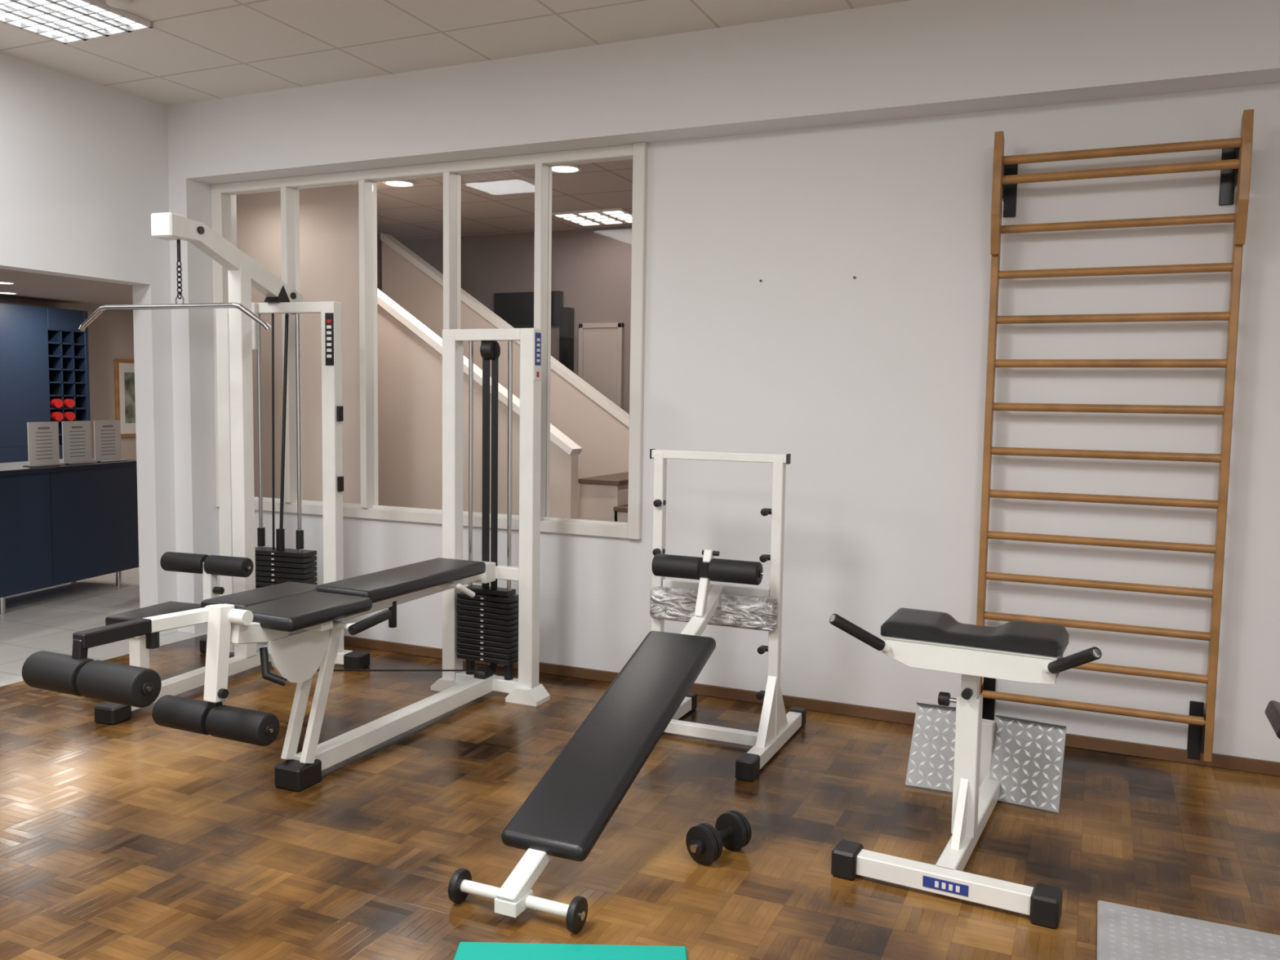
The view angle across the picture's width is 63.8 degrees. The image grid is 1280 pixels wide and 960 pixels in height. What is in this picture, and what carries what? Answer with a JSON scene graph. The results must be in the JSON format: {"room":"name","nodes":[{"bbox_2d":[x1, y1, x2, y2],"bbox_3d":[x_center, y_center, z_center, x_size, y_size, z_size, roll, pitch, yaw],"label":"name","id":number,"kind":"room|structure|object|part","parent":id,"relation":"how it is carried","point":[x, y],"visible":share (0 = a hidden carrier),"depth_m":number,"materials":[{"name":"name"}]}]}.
{"room":"gym","nodes":[
{"label":"gym","id":0,"kind":"room"},
{"bbox_2d":[0,302,90,462],"bbox_3d":[-7.124,-0.399,7.771,0.430,2.260,6.340,3,5,24],"label":"wall","id":1,"kind":"structure","parent":0,"point":[44,352],"depth_m":10.03,"materials":[{"name":"paint"}]},
{"bbox_2d":[49,398,62,408],"bbox_3d":[-5.926,-0.769,10.282,0.330,0.090,0.090,3,5,24],"label":"bottle","id":2,"kind":"object","parent":1,"relation":"on","point":[54,402],"depth_m":10.21,"materials":[{"name":"red"}]},
{"bbox_2d":[50,411,63,421],"bbox_3d":[-5.928,-0.639,10.292,0.330,0.090,0.090,3,5,24],"label":"bottle","id":3,"kind":"object","parent":1,"relation":"on","point":[55,415],"depth_m":10.22,"materials":[{"name":"red"}]},
{"bbox_2d":[48,328,84,333],"bbox_3d":[-5.903,-1.505,10.361,0.360,0.015,0.400,3,5,24],"label":"shelf","id":4,"kind":"object","parent":1,"relation":"attached to","point":[50,330],"depth_m":10.29,"materials":[{"name":"blue paint"}]},
{"bbox_2d":[48,342,84,345],"bbox_3d":[-5.905,-1.375,10.372,0.360,0.015,0.400,3,5,24],"label":"shelf","id":5,"kind":"object","parent":1,"relation":"attached to","point":[49,343],"depth_m":10.34,"materials":[{"name":"blue paint"}]},
{"bbox_2d":[48,355,85,358],"bbox_3d":[-5.907,-1.246,10.382,0.360,0.015,0.400,3,5,24],"label":"shelf","id":6,"kind":"object","parent":1,"relation":"attached to","point":[50,356],"depth_m":10.36,"materials":[{"name":"blue paint"}]},
{"bbox_2d":[48,368,85,371],"bbox_3d":[-5.909,-1.116,10.392,0.360,0.015,0.400,3,5,24],"label":"shelf","id":7,"kind":"object","parent":1,"relation":"attached to","point":[50,369],"depth_m":10.36,"materials":[{"name":"blue paint"}]},
{"bbox_2d":[48,381,86,383],"bbox_3d":[-5.911,-0.987,10.402,0.360,0.015,0.400,3,5,24],"label":"shelf","id":8,"kind":"object","parent":1,"relation":"attached to","point":[50,382],"depth_m":10.35,"materials":[{"name":"blue paint"}]},
{"bbox_2d":[49,394,86,396],"bbox_3d":[-5.913,-0.857,10.412,0.360,0.015,0.400,3,5,24],"label":"shelf","id":9,"kind":"object","parent":1,"relation":"attached to","point":[51,395],"depth_m":10.36,"materials":[{"name":"blue paint"}]},
{"bbox_2d":[49,407,86,409],"bbox_3d":[-5.915,-0.727,10.423,0.360,0.015,0.400,3,5,24],"label":"shelf","id":10,"kind":"object","parent":1,"relation":"attached to","point":[51,408],"depth_m":10.37,"materials":[{"name":"blue paint"}]},
{"bbox_2d":[50,420,87,422],"bbox_3d":[-5.917,-0.598,10.433,0.360,0.015,0.400,3,5,24],"label":"shelf","id":11,"kind":"object","parent":1,"relation":"attached to","point":[51,420],"depth_m":10.32,"materials":[{"name":"blue paint"}]},
{"bbox_2d":[63,399,75,408],"bbox_3d":[-5.873,-0.778,10.400,0.330,0.090,0.090,3,5,24],"label":"bottle","id":12,"kind":"object","parent":1,"relation":"on","point":[68,403],"depth_m":10.33,"materials":[{"name":"red"}]},
{"bbox_2d":[63,411,75,421],"bbox_3d":[-5.875,-0.648,10.410,0.330,0.090,0.090,3,5,24],"label":"bottle","id":13,"kind":"object","parent":1,"relation":"on","point":[68,415],"depth_m":10.34,"materials":[{"name":"red"}]},
{"bbox_2d":[0,268,133,306],"bbox_3d":[-5.077,-1.591,7.124,4.780,0.100,9.200,3,5,24],"label":"ceiling","id":14,"kind":"structure","parent":0,"point":[28,286],"depth_m":9.22,"materials":[{"name":"beige paint"}]},
{"bbox_2d":[0,280,15,284],"bbox_3d":[-5.335,-1.656,8.599,0.190,0.020,0.190,3,5,24],"label":"recessed light","id":15,"kind":"object","parent":14,"relation":"in","point":[1,282],"visible":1,"depth_m":8.59,"materials":[{"name":"white"}]},
{"bbox_2d":[0,290,17,294],"bbox_3d":[-5.860,-1.735,9.501,0.190,0.020,0.190,3,5,24],"label":"recessed light","id":16,"kind":"object","parent":14,"relation":"in","point":[1,291],"visible":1,"depth_m":9.47,"materials":[{"name":"white"}]},
{"bbox_2d":[0,297,136,459],"bbox_3d":[-7.229,-0.477,8.175,0.100,2.350,9.200,3,5,24],"label":"wall","id":17,"kind":"structure","parent":0,"point":[111,334],"depth_m":11.15,"materials":[{"name":"paint"}]},
{"bbox_2d":[114,359,136,437],"bbox_3d":[-5.625,-0.914,11.543,0.038,0.860,0.600,3,5,24],"label":"framed picture","id":18,"kind":"object","parent":17,"relation":"attached to","point":[124,369],"visible":0.27,"depth_m":11.36,"materials":[{"name":"brown wood"}]},
{"bbox_2d":[124,372,135,422],"bbox_3d":[-5.611,-0.923,11.536,0.008,0.560,0.400,3,5,24],"label":"art","id":19,"kind":"object","parent":18,"relation":"attached to","point":[129,377],"depth_m":11.40},
{"bbox_2d":[0,52,177,635],"bbox_3d":[-4.306,-0.405,2.942,0.150,3.115,7.070,3,5,24],"label":"wall","id":20,"kind":"structure","parent":0,"point":[84,163],"depth_m":5.68,"materials":[{"name":"paint"}]},
{"bbox_2d":[0,567,207,686],"bbox_3d":[-5.600,0.935,6.167,5.440,0.099,11.700,3,5,24],"label":"floor","id":21,"kind":"structure","parent":0,"point":[46,619],"depth_m":6.56,"materials":[{"name":"tile"}]},
{"bbox_2d":[0,458,138,614],"bbox_3d":[-4.339,0.398,6.625,0.590,0.935,2.540,2,5,13],"label":"cabinet","id":22,"kind":"object","parent":21,"relation":"on","point":[67,523],"depth_m":7.08,"materials":[{"name":"blue paint"}]},
{"bbox_2d":[22,421,65,467],"bbox_3d":[-4.040,-0.244,6.962,0.100,0.299,0.260,2,5,13],"label":"holder","id":23,"kind":"object","parent":22,"relation":"on","point":[43,451],"visible":1,"depth_m":6.95,"materials":[{"name":"white paper"}]},
{"bbox_2d":[59,421,97,464],"bbox_3d":[-3.971,-0.265,7.248,0.100,0.299,0.260,2,5,13],"label":"holder","id":24,"kind":"object","parent":22,"relation":"on","point":[76,435],"visible":0.97,"depth_m":7.24,"materials":[{"name":"white plastic"}]},
{"bbox_2d":[91,420,126,462],"bbox_3d":[-3.902,-0.287,7.534,0.100,0.299,0.260,2,5,13],"label":"holder","id":25,"kind":"object","parent":22,"relation":"on","point":[107,433],"visible":0.98,"depth_m":7.53,"materials":[{"name":"white plastic"}]},
{"bbox_2d":[235,183,379,503],"bbox_3d":[-2.775,-0.647,8.003,1.469,2.850,3.052,0,5,-12],"label":"wall","id":26,"kind":"structure","parent":0,"point":[329,219],"depth_m":6.79,"materials":[{"name":"paint"}]},
{"bbox_2d":[0,0,912,106],"bbox_3d":[-0.479,-1.832,1.321,8.320,0.100,7.450,3,5,24],"label":"ceiling","id":27,"kind":"structure","parent":0,"point":[194,51],"depth_m":4.77,"materials":[{"name":"tile"}]},
{"bbox_2d":[0,0,153,44],"bbox_3d":[-2.715,-2.031,4.218,0.580,0.023,1.210,3,5,24],"label":"ceiling light","id":28,"kind":"object","parent":27,"relation":"attached to","point":[64,21],"depth_m":4.58,"materials":[{"name":"plastic"}]},
{"bbox_2d":[105,0,132,8],"bbox_3d":[-2.218,-2.033,4.373,0.100,0.029,0.100,3,5,24],"label":"smoke detector","id":29,"kind":"object","parent":27,"relation":"attached to","point":[119,4],"visible":1,"depth_m":4.36,"materials":[{"name":"white"}]},
{"bbox_2d":[375,159,632,241],"bbox_3d":[0.019,-1.990,6.802,6.700,0.100,2.950,3,5,24],"label":"ceiling","id":30,"kind":"structure","parent":0,"point":[495,202],"depth_m":7.34,"materials":[{"name":"tile"}]},
{"bbox_2d":[382,179,415,186],"bbox_3d":[-1.584,-1.955,6.753,0.214,0.024,0.214,3,5,24],"label":"recessed light","id":31,"kind":"object","parent":30,"relation":"in","point":[403,183],"visible":0.74,"depth_m":6.75,"materials":[{"name":"white"}]},
{"bbox_2d":[551,164,581,173],"bbox_3d":[-0.462,-1.899,6.251,0.214,0.024,0.214,3,5,24],"label":"recessed light","id":32,"kind":"object","parent":30,"relation":"in","point":[567,168],"visible":0.59,"depth_m":6.25,"materials":[{"name":"white"}]},
{"bbox_2d":[551,208,631,226],"bbox_3d":[-0.296,-2.024,7.932,0.600,0.021,0.550,3,5,24],"label":"panel light","id":33,"kind":"object","parent":30,"relation":"attached to","point":[613,215],"depth_m":7.85,"materials":[{"name":"plastic"}]},
{"bbox_2d":[379,226,631,413],"bbox_3d":[0.582,-0.613,8.214,6.700,2.850,0.100,3,5,24],"label":"wall","id":34,"kind":"structure","parent":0,"point":[591,267],"depth_m":8.62,"materials":[{"name":"paint"}]},
{"bbox_2d":[493,290,563,325],"bbox_3d":[-0.950,-1.456,8.751,0.650,0.280,0.070,3,5,24],"label":"television","id":35,"kind":"object","parent":34,"relation":"attached to","point":[516,308],"visible":0.7,"depth_m":8.74,"materials":[{"name":"black"}]},
{"bbox_2d":[559,306,574,372],"bbox_3d":[-0.648,-1.167,8.529,0.090,0.530,0.255,3,5,24],"label":"wall speaker","id":36,"kind":"object","parent":34,"relation":"attached to","point":[566,314],"visible":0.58,"depth_m":8.51,"materials":[{"name":"black"}]},
{"bbox_2d":[577,323,583,379],"bbox_3d":[-0.501,-0.273,8.650,0.040,2.070,0.040,3,5,24],"label":"frame","id":37,"kind":"object","parent":34,"relation":"attached to","point":[580,330],"visible":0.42,"depth_m":8.57,"materials":[{"name":"beige paint"}]},
{"bbox_2d":[582,328,617,404],"bbox_3d":[-0.336,-0.245,8.583,0.320,2.030,0.030,3,5,24],"label":"whiteboard","id":38,"kind":"object","parent":34,"relation":"attached to","point":[600,344],"visible":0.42,"depth_m":8.50,"materials":[{"name":"beige paint"}]},
{"bbox_2d":[578,322,623,328],"bbox_3d":[-0.322,-1.276,8.497,0.400,0.040,0.040,3,5,24],"label":"frame","id":39,"kind":"object","parent":34,"relation":"attached to","point":[614,325],"visible":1,"depth_m":8.47,"materials":[{"name":"beige paint"}]},
{"bbox_2d":[616,322,623,408],"bbox_3d":[-0.173,-0.256,8.504,0.040,2.070,0.040,3,5,24],"label":"frame","id":40,"kind":"object","parent":34,"relation":"attached to","point":[620,330],"visible":0.42,"depth_m":8.43,"materials":[{"name":"beige paint"}]},
{"bbox_2d":[0,634,1279,959],"bbox_3d":[-0.363,1.381,1.500,7.960,0.100,7.450,3,5,24],"label":"floor","id":41,"kind":"structure","parent":0,"point":[136,837],"depth_m":3.40,"materials":[{"name":"wood parquet"}]},
{"bbox_2d":[79,212,369,724],"bbox_3d":[-2.146,-0.112,5.059,1.130,2.265,1.380,2,5,19],"label":"machine","id":42,"kind":"object","parent":41,"relation":"on","point":[241,566],"visible":0.88,"depth_m":5.32,"materials":[{"name":"white metal"}]},
{"bbox_3d":[-2.271,0.822,4.662,0.060,0.280,0.060,2,5,19],"label":"seat post","id":43,"kind":"part","parent":42,"relation":"part of","materials":[{"name":"white metal"}]},
{"bbox_3d":[-2.151,-0.935,4.799,0.023,0.181,0.023,-1,5,-26],"label":"chain","id":44,"kind":"part","parent":42,"relation":"part of","materials":[{"name":"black metal"}]},
{"bbox_3d":[-2.120,0.519,5.070,0.050,0.235,0.050,2,5,19],"label":"roller post","id":45,"kind":"part","parent":42,"relation":"part of","materials":[{"name":"white metal"}]},
{"bbox_3d":[-2.073,0.543,5.056,0.040,0.036,0.036,2,5,19],"label":"post knob","id":46,"kind":"part","parent":42,"relation":"part of","materials":[{"name":"plastic"}]},
{"bbox_3d":[-2.259,-0.002,5.645,0.080,1.910,0.070,2,5,19],"label":"post","id":47,"kind":"part","parent":42,"relation":"part of","materials":[{"name":"white metal"}]},
{"bbox_3d":[-2.060,-0.009,5.577,0.022,1.780,0.022,2,5,19],"label":"guide rod","id":48,"kind":"part","parent":42,"relation":"part of","materials":[{"name":"silver metal"}]},
{"bbox_3d":[-1.946,0.325,5.563,0.044,0.120,0.044,2,5,19],"label":"selector stem","id":49,"kind":"part","parent":42,"relation":"part of","materials":[{"name":"black metal"}]},
{"bbox_3d":[-1.823,0.001,5.497,0.022,1.780,0.022,2,5,19],"label":"guide rod","id":50,"kind":"part","parent":42,"relation":"part of","materials":[{"name":"silver metal"}]},
{"bbox_3d":[-1.611,-0.730,5.333,0.048,0.270,0.005,2,5,19],"label":"label plate","id":51,"kind":"part","parent":42,"relation":"part of","materials":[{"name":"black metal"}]},
{"bbox_3d":[-1.624,0.024,5.432,0.080,1.910,0.070,2,5,19],"label":"post","id":52,"kind":"part","parent":42,"relation":"part of","materials":[{"name":"white metal"}]},
{"bbox_2d":[22,328,550,791],"bbox_3d":[-1.175,0.237,3.980,0.630,1.767,2.275,3,5,24],"label":"machine","id":53,"kind":"object","parent":41,"relation":"on","point":[301,625],"visible":1,"depth_m":4.33,"materials":[{"name":"white metal"}]},
{"bbox_3d":[-1.548,0.507,3.264,0.040,0.050,0.040,3,5,24],"label":"arm knob","id":54,"kind":"part","parent":53,"relation":"part of","materials":[{"name":"plastic"}]},
{"bbox_3d":[-1.490,0.456,3.388,0.045,0.060,0.362,3,5,24],"label":"curl arm","id":55,"kind":"part","parent":53,"relation":"part of","materials":[{"name":"white metal"}]},
{"bbox_3d":[-1.415,0.580,3.446,0.055,0.324,0.084,3,5,24],"label":"extension arm","id":56,"kind":"part","parent":53,"relation":"part of","materials":[{"name":"metal"}]},
{"bbox_3d":[-1.275,0.788,3.892,0.025,0.516,0.220,3,5,24],"label":"leg","id":57,"kind":"part","parent":53,"relation":"part of","materials":[{"name":"metal"}]},
{"bbox_3d":[-1.238,0.647,3.744,0.015,0.185,0.310,3,5,24],"label":"cam plate","id":58,"kind":"part","parent":53,"relation":"part of","materials":[{"name":"metal"}]},
{"bbox_3d":[-1.193,0.792,3.855,0.025,0.516,0.220,3,5,24],"label":"leg","id":59,"kind":"part","parent":53,"relation":"part of","materials":[{"name":"metal"}]},
{"bbox_3d":[-1.113,0.534,3.806,0.198,0.031,0.046,3,5,24],"label":"handle","id":60,"kind":"part","parent":53,"relation":"part of","materials":[{"name":"metal"}]},
{"bbox_3d":[-0.930,1.008,5.104,0.170,0.060,0.130,3,5,24],"label":"foot plate","id":61,"kind":"part","parent":53,"relation":"part of","materials":[{"name":"metal"}]},
{"bbox_3d":[-0.918,0.146,5.040,0.075,1.750,0.075,3,5,24],"label":"post","id":62,"kind":"part","parent":53,"relation":"part of","materials":[{"name":"metal"}]},
{"bbox_3d":[-0.810,0.483,4.525,0.172,0.084,0.073,0,5,-15],"label":"handle","id":63,"kind":"part","parent":53,"relation":"part of","materials":[{"name":"metal"}]},
{"bbox_3d":[-0.824,0.145,5.000,0.022,1.640,0.022,3,5,24],"label":"guide rod","id":64,"kind":"part","parent":53,"relation":"part of","materials":[{"name":"silver metal"}]},
{"bbox_3d":[-0.623,0.156,4.910,0.022,1.640,0.022,3,5,24],"label":"guide rod","id":65,"kind":"part","parent":53,"relation":"part of","materials":[{"name":"silver metal"}]},
{"bbox_3d":[-0.538,1.023,4.929,0.170,0.070,0.130,3,5,24],"label":"foot plate","id":66,"kind":"part","parent":53,"relation":"part of","materials":[{"name":"metal"}]},
{"bbox_3d":[-0.522,0.166,4.862,0.075,1.750,0.075,3,5,24],"label":"post","id":67,"kind":"part","parent":53,"relation":"part of","materials":[{"name":"metal"}]},
{"bbox_3d":[-0.477,-0.580,4.786,0.003,0.230,0.060,3,5,24],"label":"label plate","id":68,"kind":"part","parent":53,"relation":"part of","materials":[{"name":"white"}]},
{"bbox_2d":[453,942,687,959],"bbox_3d":[-0.188,1.301,1.837,0.600,0.012,1.770,1,5,1],"label":"exercise mat","id":69,"kind":"object","parent":41,"relation":"on","point":[465,950],"visible":1,"depth_m":2.68,"materials":[{"name":"teal plastic"}]},
{"bbox_2d":[448,448,806,933],"bbox_3d":[0.053,0.540,3.739,0.605,1.238,2.106,3,5,24],"label":"bench","id":70,"kind":"object","parent":41,"relation":"on","point":[566,814],"visible":1,"depth_m":3.73,"materials":[{"name":"black leather"}]},
{"bbox_3d":[-0.352,1.173,2.862,0.070,0.042,0.095,3,5,24],"label":"plate","id":71,"kind":"part","parent":70,"relation":"part of","materials":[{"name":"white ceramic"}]},
{"bbox_3d":[0.080,0.307,4.399,0.036,0.032,0.057,3,5,24],"label":"knob","id":72,"kind":"part","parent":70,"relation":"part of","materials":[{"name":"plastic"}]},
{"bbox_3d":[0.079,0.477,4.432,0.044,1.195,0.045,3,5,24],"label":"post","id":73,"kind":"part","parent":70,"relation":"part of","materials":[{"name":"metal"}]},
{"bbox_3d":[0.084,0.098,4.382,0.036,0.032,0.057,3,5,24],"label":"knob","id":74,"kind":"part","parent":70,"relation":"part of","materials":[{"name":"plastic"}]},
{"bbox_3d":[0.261,0.417,4.145,0.035,0.267,0.134,3,5,24],"label":"roller arm","id":75,"kind":"part","parent":70,"relation":"part of","materials":[{"name":"metal"}]},
{"bbox_3d":[0.273,0.527,4.186,0.050,0.158,0.304,3,5,24],"label":"arm","id":76,"kind":"part","parent":70,"relation":"part of","materials":[{"name":"metal"}]},
{"bbox_3d":[0.505,0.887,4.249,0.036,0.032,0.057,3,5,24],"label":"knob","id":77,"kind":"part","parent":70,"relation":"part of","materials":[{"name":"plastic"}]},
{"bbox_3d":[0.508,0.698,4.234,0.036,0.032,0.057,3,5,24],"label":"knob","id":78,"kind":"part","parent":70,"relation":"part of","materials":[{"name":"plastic"}]},
{"bbox_3d":[0.513,0.319,4.204,0.036,0.032,0.057,3,5,24],"label":"knob","id":79,"kind":"part","parent":70,"relation":"part of","materials":[{"name":"plastic"}]},
{"bbox_3d":[0.516,0.129,4.189,0.036,0.032,0.057,3,5,24],"label":"knob","id":80,"kind":"part","parent":70,"relation":"part of","materials":[{"name":"plastic"}]},
{"bbox_3d":[0.558,0.501,4.218,0.044,1.195,0.045,3,5,24],"label":"post","id":81,"kind":"part","parent":70,"relation":"part of","materials":[{"name":"metal"}]},
{"bbox_2d":[685,809,751,864],"bbox_3d":[0.252,1.140,3.283,0.120,0.120,0.251,5,6,44],"label":"dumbbell","id":82,"kind":"object","parent":41,"relation":"on","point":[704,842],"visible":1,"depth_m":3.25,"materials":[{"name":"black metal"}]},
{"bbox_3d":[0.193,1.144,3.222,0.120,0.120,0.022,5,6,44],"label":"plate","id":83,"kind":"part","parent":82,"relation":"part of","materials":[{"name":"black metal"}]},
{"bbox_3d":[0.210,1.143,3.240,0.120,0.120,0.022,5,6,44],"label":"plate","id":84,"kind":"part","parent":82,"relation":"part of","materials":[{"name":"black metal"}]},
{"bbox_3d":[0.294,1.137,3.326,0.120,0.120,0.022,5,6,44],"label":"plate","id":85,"kind":"part","parent":82,"relation":"part of","materials":[{"name":"black metal"}]},
{"bbox_3d":[0.311,1.136,3.344,0.120,0.120,0.022,5,6,44],"label":"plate","id":86,"kind":"part","parent":82,"relation":"part of","materials":[{"name":"black metal"}]},
{"bbox_2d":[829,607,1102,928],"bbox_3d":[1.116,0.807,3.413,0.785,0.789,1.022,3,5,28],"label":"bench","id":87,"kind":"object","parent":41,"relation":"on","point":[983,762],"visible":1,"depth_m":3.25,"materials":[{"name":"white metal"}]},
{"bbox_3d":[0.697,0.487,3.251,0.211,0.133,0.025,0,5,-17],"label":"handle","id":88,"kind":"part","parent":87,"relation":"part of","materials":[{"name":"black rubber"}]},
{"bbox_3d":[1.151,1.008,3.892,0.253,0.292,0.153,3,5,23],"label":"foot plate","id":89,"kind":"part","parent":87,"relation":"part of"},
{"bbox_3d":[0.982,0.707,3.318,0.033,0.044,0.043,3,5,28],"label":"knob","id":90,"kind":"part","parent":87,"relation":"part of","materials":[{"name":"plastic"}]},
{"bbox_3d":[1.007,0.708,3.304,0.030,0.016,0.016,3,5,28],"label":"knob stem","id":91,"kind":"part","parent":87,"relation":"part of","materials":[{"name":"silver metal"}]},
{"bbox_3d":[1.031,0.673,3.238,0.030,0.030,0.030,3,5,28],"label":"knob","id":92,"kind":"part","parent":87,"relation":"part of","materials":[{"name":"plastic"}]},
{"bbox_3d":[1.292,1.026,3.845,0.055,0.250,0.060,3,5,28],"label":"plate post","id":93,"kind":"part","parent":87,"relation":"part of","materials":[{"name":"white metal"}]},
{"bbox_3d":[1.410,1.024,3.747,0.246,0.290,0.144,3,5,28],"label":"foot plate","id":94,"kind":"part","parent":87,"relation":"part of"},
{"bbox_3d":[1.243,0.523,2.960,0.025,0.123,0.210,0,5,-17],"label":"handle","id":95,"kind":"part","parent":87,"relation":"part of","materials":[{"name":"black rubber"}]},
{"bbox_2d":[1097,900,1279,959],"bbox_3d":[1.412,1.263,2.549,0.510,0.024,0.730,3,5,24],"label":"plate","id":96,"kind":"object","parent":41,"relation":"on","point":[1124,932],"visible":1,"depth_m":2.77,"materials":[{"name":"silver metal"}]},
{"bbox_2d":[1264,700,1279,738],"bbox_3d":[2.301,0.999,3.404,0.391,0.443,0.350,3,5,24],"label":"stool","id":97,"kind":"object","parent":41,"relation":"on","point":[1272,712],"visible":1,"depth_m":3.45,"materials":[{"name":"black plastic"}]},
{"bbox_2d":[167,0,1279,762],"bbox_3d":[0.948,-0.461,4.663,8.320,3.115,0.380,3,5,24],"label":"wall","id":98,"kind":"structure","parent":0,"point":[803,157],"depth_m":4.55,"materials":[{"name":"beige paint"}]},
{"bbox_2d":[210,183,231,507],"bbox_3d":[-2.530,-0.801,6.240,0.080,1.940,0.080,3,5,24],"label":"frame","id":99,"kind":"object","parent":98,"relation":"attached to","point":[220,202],"visible":0.4,"depth_m":6.17,"materials":[{"name":"white"}]},
{"bbox_2d":[221,143,633,519],"bbox_3d":[-1.262,-0.767,5.665,2.705,1.878,0.110,3,5,24],"label":"frame","id":100,"kind":"object","parent":98,"relation":"in","point":[620,153],"depth_m":5.68,"materials":[{"name":"white"}]},
{"bbox_3d":[-2.038,-0.779,6.015,0.042,1.823,0.110,3,5,24],"label":"mullion","id":101,"kind":"part","parent":100,"relation":"part of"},
{"bbox_3d":[-1.528,-0.753,5.786,0.042,1.823,0.110,3,5,24],"label":"mullion","id":102,"kind":"part","parent":100,"relation":"part of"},
{"bbox_3d":[-1.017,-0.728,5.558,0.042,1.823,0.110,3,5,24],"label":"mullion","id":103,"kind":"part","parent":100,"relation":"part of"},
{"bbox_3d":[-0.507,-0.702,5.329,0.042,1.823,0.110,3,5,24],"label":"mullion","id":104,"kind":"part","parent":100,"relation":"part of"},
{"bbox_2d":[254,499,627,538],"bbox_3d":[-1.275,0.200,5.743,2.705,0.062,0.085,3,5,24],"label":"window sill","id":105,"kind":"structure","parent":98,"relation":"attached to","point":[389,514],"depth_m":5.64,"materials":[{"name":"white"}]},
{"bbox_2d":[254,496,279,501],"bbox_3d":[-2.288,0.110,6.195,0.480,0.014,0.017,3,5,24],"label":"bead","id":106,"kind":"object","parent":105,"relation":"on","point":[255,497],"visible":0.21,"depth_m":6.16,"materials":[{"name":"white"}]},
{"bbox_2d":[295,499,360,506],"bbox_3d":[-1.795,0.135,5.975,0.518,0.014,0.017,3,5,24],"label":"bead","id":107,"kind":"object","parent":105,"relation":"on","point":[302,500],"visible":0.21,"depth_m":6.00,"materials":[{"name":"white"}]},
{"bbox_2d":[372,504,442,512],"bbox_3d":[-1.285,0.161,5.746,0.518,0.014,0.017,3,5,24],"label":"bead","id":108,"kind":"object","parent":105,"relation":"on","point":[373,505],"visible":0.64,"depth_m":5.75,"materials":[{"name":"white"}]},
{"bbox_2d":[462,511,519,517],"bbox_3d":[-0.774,0.187,5.518,0.518,0.014,0.017,3,5,24],"label":"bead","id":109,"kind":"object","parent":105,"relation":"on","point":[464,512],"visible":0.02,"depth_m":5.52,"materials":[{"name":"white"}]},
{"bbox_2d":[543,516,627,525],"bbox_3d":[-0.270,0.212,5.292,0.503,0.014,0.017,3,5,24],"label":"bead","id":110,"kind":"object","parent":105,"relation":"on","point":[544,517],"visible":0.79,"depth_m":5.29,"materials":[{"name":"white"}]},
{"bbox_2d":[546,435,546,483],"bbox_3d":[-0.488,-0.107,5.380,0.005,0.244,0.005,3,5,24],"label":"glass","id":111,"kind":"object","parent":98,"relation":"attached to","point":[546,436],"depth_m":5.38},
{"bbox_2d":[546,333,547,380],"bbox_3d":[-0.480,-0.640,5.338,0.005,0.240,0.005,3,5,24],"label":"glass","id":112,"kind":"object","parent":98,"relation":"attached to","point":[547,333],"depth_m":5.34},
{"bbox_2d":[547,230,548,278],"bbox_3d":[-0.472,-1.163,5.297,0.005,0.241,0.005,3,5,24],"label":"glass","id":113,"kind":"object","parent":98,"relation":"attached to","point":[548,230],"depth_m":5.30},
{"bbox_2d":[627,142,648,539],"bbox_3d":[0.000,-0.673,5.100,0.065,1.940,0.095,3,5,24],"label":"frame","id":114,"kind":"object","parent":98,"relation":"attached to","point":[640,153],"visible":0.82,"depth_m":5.05,"materials":[{"name":"white"}]},
{"bbox_2d":[343,635,1279,776],"bbox_3d":[1.012,1.069,4.746,7.930,0.055,0.015,3,5,24],"label":"baseboard","id":115,"kind":"structure","parent":98,"relation":"attached to","point":[1126,748],"depth_m":4.75,"materials":[{"name":"brown wood"}]},
{"bbox_2d":[976,109,1253,762],"bbox_3d":[1.875,-0.138,4.170,0.914,2.536,0.193,3,5,24],"label":"wall bars","id":116,"kind":"object","parent":98,"relation":"attached to","point":[1234,166],"visible":0.92,"depth_m":4.12,"materials":[{"name":"brown wood"}]},
{"bbox_3d":[1.488,0.965,4.466,0.006,0.160,0.100,3,5,24],"label":"bracket arm","id":117,"kind":"part","parent":116,"relation":"part of","materials":[{"name":"black metal"}]},
{"bbox_3d":[1.521,-1.248,4.292,0.006,0.160,0.100,3,5,24],"label":"bracket arm","id":118,"kind":"part","parent":116,"relation":"part of","materials":[{"name":"black metal"}]},
{"bbox_3d":[2.257,1.004,4.122,0.006,0.160,0.100,3,5,24],"label":"bracket arm","id":119,"kind":"part","parent":116,"relation":"part of","materials":[{"name":"black metal"}]},
{"bbox_3d":[2.291,-1.209,3.948,0.006,0.160,0.100,3,5,24],"label":"bracket arm","id":120,"kind":"part","parent":116,"relation":"part of","materials":[{"name":"black metal"}]},
{"bbox_3d":[0.606,0.979,6.806,5.360,0.098,3.050,3,5,24],"label":"floor","id":121,"kind":"structure","parent":0,"visible":0},
{"bbox_2d":[377,232,629,522],"bbox_3d":[-0.752,-0.555,7.446,3.900,2.815,1.240,3,5,24],"label":"staircase","id":122,"kind":"structure","parent":121,"relation":"on","point":[589,433],"depth_m":7.21,"materials":[{"name":"beige paint"}]},
{"bbox_3d":[-1.589,-0.542,7.220,2.560,2.800,0.100,3,5,24],"label":"balustrade","id":123,"kind":"part","parent":122,"relation":"part of","materials":[{"name":"beige paint"}]},
{"bbox_3d":[-1.571,-1.088,7.173,2.580,1.735,0.140,3,5,24],"label":"balustrade coping","id":124,"kind":"part","parent":122,"relation":"part of","materials":[{"name":"white paint"}]}
]}

